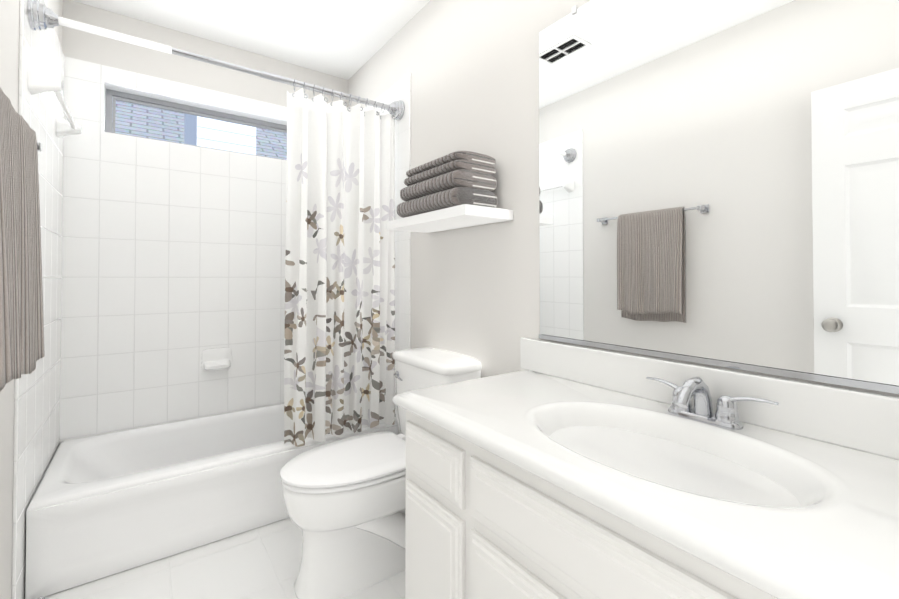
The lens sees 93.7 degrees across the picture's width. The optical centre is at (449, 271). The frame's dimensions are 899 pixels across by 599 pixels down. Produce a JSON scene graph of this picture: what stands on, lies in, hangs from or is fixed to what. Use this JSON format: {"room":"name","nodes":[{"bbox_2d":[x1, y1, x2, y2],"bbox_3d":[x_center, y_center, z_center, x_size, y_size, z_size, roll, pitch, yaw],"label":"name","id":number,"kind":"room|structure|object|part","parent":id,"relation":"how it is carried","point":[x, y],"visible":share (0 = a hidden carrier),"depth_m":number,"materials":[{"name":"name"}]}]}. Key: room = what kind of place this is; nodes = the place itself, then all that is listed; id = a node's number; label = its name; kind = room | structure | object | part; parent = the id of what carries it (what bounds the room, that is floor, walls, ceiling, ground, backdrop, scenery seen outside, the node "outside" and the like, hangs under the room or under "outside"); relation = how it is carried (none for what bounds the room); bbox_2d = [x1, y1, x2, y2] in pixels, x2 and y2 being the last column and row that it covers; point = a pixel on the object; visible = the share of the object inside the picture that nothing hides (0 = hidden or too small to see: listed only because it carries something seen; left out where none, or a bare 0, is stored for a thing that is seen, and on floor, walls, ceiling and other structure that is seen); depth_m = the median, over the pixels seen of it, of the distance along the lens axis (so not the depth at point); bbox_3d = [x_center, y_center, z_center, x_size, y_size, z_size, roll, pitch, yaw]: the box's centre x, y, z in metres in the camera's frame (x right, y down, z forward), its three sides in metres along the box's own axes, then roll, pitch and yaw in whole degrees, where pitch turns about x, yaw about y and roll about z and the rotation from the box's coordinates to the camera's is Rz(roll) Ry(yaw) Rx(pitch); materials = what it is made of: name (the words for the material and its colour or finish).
{"room":"bathroom","nodes":[
{"label":"bathroom","id":0,"kind":"room"},
{"bbox_2d":[0,0,62,598],"bbox_3d":[-0.713,-0.126,0.293,0.120,2.570,4.660,1,-1,-36],"label":"wall","id":1,"kind":"structure","parent":0,"point":[9,44],"depth_m":1.33,"materials":[{"name":"white paint"}]},
{"bbox_2d":[0,88,44,390],"bbox_3d":[-1.085,-0.055,1.017,0.124,0.714,0.716,1,-1,-36],"label":"towel","id":2,"kind":"object","parent":1,"relation":"attached to","point":[21,325],"visible":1,"depth_m":1.03,"materials":[{"name":"grey fabric"}]},
{"bbox_2d":[11,0,63,598],"bbox_3d":[-1.694,0.043,1.756,0.010,2.270,0.876,1,-1,-36],"label":"wall tile","id":3,"kind":"structure","parent":1,"relation":"attached to","point":[36,417],"depth_m":1.71,"materials":[{"name":"white tile"}]},
{"bbox_2d":[28,64,81,137],"bbox_3d":[-1.630,-0.679,1.760,0.084,0.095,0.644,1,-1,-36],"label":"bar","id":4,"kind":"object","parent":3,"relation":"attached to","point":[39,81],"visible":1,"depth_m":1.53,"materials":[{"name":"white ceramic"}]},
{"bbox_2d":[62,0,347,106],"bbox_3d":[-1.380,-0.095,2.612,1.520,2.570,0.120,1,-1,-36],"label":"wall","id":5,"kind":"structure","parent":0,"point":[90,47],"depth_m":2.43,"materials":[{"name":"white paint"}]},
{"bbox_2d":[60,56,286,442],"bbox_3d":[-1.342,0.054,2.557,1.520,2.270,0.010,1,-1,-36],"label":"wall tile","id":6,"kind":"structure","parent":5,"relation":"attached to","point":[173,260],"depth_m":2.36,"materials":[{"name":"white tile"}]},
{"bbox_2d":[202,347,231,370],"bbox_3d":[-1.366,0.523,2.482,0.156,0.130,0.072,1,-1,-36],"label":"soap dish","id":7,"kind":"object","parent":6,"relation":"attached to","point":[213,359],"visible":1,"depth_m":2.48,"materials":[{"name":"white ceramic"}]},
{"bbox_2d":[103,81,286,160],"bbox_3d":[-1.367,-0.860,2.605,1.210,0.286,0.094,1,-1,-36],"label":"window frame","id":8,"kind":"structure","parent":5,"relation":"in","point":[146,93],"depth_m":2.45,"materials":[{"name":"white"}]},
{"bbox_2d":[105,89,286,159],"bbox_3d":[-1.403,-0.860,2.655,1.186,0.262,0.030,1,-1,-36],"label":"transom","id":9,"kind":"object","parent":5,"relation":"attached to","point":[112,96],"visible":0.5,"depth_m":2.48,"materials":[{"name":"silver metal"}]},
{"bbox_2d":[45,517,404,598],"bbox_3d":[-0.049,1.215,0.755,1.760,0.100,4.660,1,-1,-36],"label":"floor","id":10,"kind":"structure","parent":0,"point":[263,562],"depth_m":1.62,"materials":[{"name":"tile"}]},
{"bbox_2d":[25,403,397,598],"bbox_3d":[-1.115,1.015,2.231,1.494,0.340,0.758,1,-1,-36],"label":"bathtub","id":11,"kind":"object","parent":10,"relation":"on","point":[100,506],"visible":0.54,"depth_m":1.81,"materials":[{"name":"white ceramic"}]},
{"bbox_2d":[280,347,481,598],"bbox_3d":[-0.290,0.775,1.722,0.761,0.806,0.470,1,-1,-36],"label":"toilet","id":12,"kind":"object","parent":10,"relation":"on","point":[344,501],"visible":0.67,"depth_m":1.56,"materials":[{"name":"white ceramic"}]},
{"bbox_3d":[-0.378,0.745,1.659,0.545,0.046,0.388,1,-1,-36],"label":"seat","id":13,"kind":"part","parent":12,"relation":"part of","materials":[{"name":"white plastic"}]},
{"bbox_3d":[-0.234,0.481,1.933,0.028,0.028,0.090,1,-1,-36],"label":"lever","id":14,"kind":"part","parent":12,"relation":"part of","materials":[{"name":"silver metal"}]},
{"bbox_3d":[-0.069,0.576,1.885,0.215,0.403,0.470,1,-1,-36],"label":"tank","id":15,"kind":"part","parent":12,"relation":"part of","materials":[{"name":"white ceramic"}]},
{"bbox_2d":[392,337,898,598],"bbox_3d":[0.438,0.704,0.901,0.562,0.925,1.310,1,-1,-36],"label":"bathroom vanity","id":16,"kind":"object","parent":10,"relation":"on","point":[553,470],"visible":1,"depth_m":0.85,"materials":[{"name":"white paint"}]},
{"bbox_2d":[646,377,778,429],"bbox_3d":[0.578,0.305,0.993,0.145,0.107,0.294,1,-1,-36],"label":"faucet","id":17,"kind":"object","parent":16,"relation":"on","point":[681,414],"depth_m":0.99,"materials":[{"name":"silver metal"}]},
{"bbox_2d":[73,0,429,79],"bbox_3d":[-0.049,-1.455,0.792,1.760,0.100,4.660,1,-1,-36],"label":"ceiling","id":18,"kind":"structure","parent":0,"point":[346,39],"depth_m":2.35,"materials":[{"name":"white paint"}]},
{"bbox_2d":[348,0,898,396],"bbox_3d":[0.616,-0.113,1.254,0.120,2.570,4.660,1,-1,-36],"label":"wall","id":19,"kind":"structure","parent":0,"point":[471,67],"depth_m":1.82,"materials":[{"name":"white paint"}]},
{"bbox_2d":[364,73,410,434],"bbox_3d":[-0.470,0.055,2.641,0.010,2.270,0.876,1,-1,-36],"label":"wall tile","id":20,"kind":"structure","parent":19,"relation":"attached to","point":[400,90],"depth_m":2.35,"materials":[{"name":"white tile"}]},
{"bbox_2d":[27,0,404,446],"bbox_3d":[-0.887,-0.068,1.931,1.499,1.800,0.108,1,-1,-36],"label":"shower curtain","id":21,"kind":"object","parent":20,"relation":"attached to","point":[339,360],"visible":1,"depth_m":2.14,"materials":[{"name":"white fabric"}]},
{"bbox_2d":[387,204,512,232],"bbox_3d":[-0.023,-0.218,1.825,0.243,0.040,0.601,1,-1,-36],"label":"floating shelf","id":22,"kind":"object","parent":19,"relation":"attached to","point":[459,216],"visible":1,"depth_m":1.69,"materials":[{"name":"white wood"}]},
{"bbox_2d":[397,151,497,217],"bbox_3d":[-0.023,-0.349,1.799,0.237,0.218,0.445,1,-1,-36],"label":"towel stack","id":23,"kind":"object","parent":22,"relation":"on","point":[456,178],"visible":0.92,"depth_m":1.65,"materials":[{"name":"grey fabric"}]},
{"bbox_2d":[520,337,898,459],"bbox_3d":[0.658,0.302,1.066,0.020,0.116,1.310,1,-1,-36],"label":"backsplash","id":24,"kind":"structure","parent":19,"relation":"attached to","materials":[{"name":"stone"}]},
{"bbox_2d":[539,0,898,393],"bbox_3d":[0.688,-0.331,1.044,0.011,1.135,1.226,1,-1,-36],"label":"vanity mirror","id":25,"kind":"object","parent":19,"relation":"attached to","point":[718,182],"visible":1,"depth_m":1.04,"materials":[{"name":"clear glass"}]},
{"label":"outside","id":26,"kind":"structure","parent":0,"visible":0},
{"bbox_2d":[112,100,286,159],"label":"window","id":27,"kind":"structure","parent":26,"point":[132,119],"depth_m":5.09,"materials":[{"name":"clear glass"}]},
{"bbox_3d":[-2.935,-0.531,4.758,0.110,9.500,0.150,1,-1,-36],"label":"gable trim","id":28,"kind":"part","parent":27,"relation":"part of","materials":[{"name":"blue glass"}]}
]}

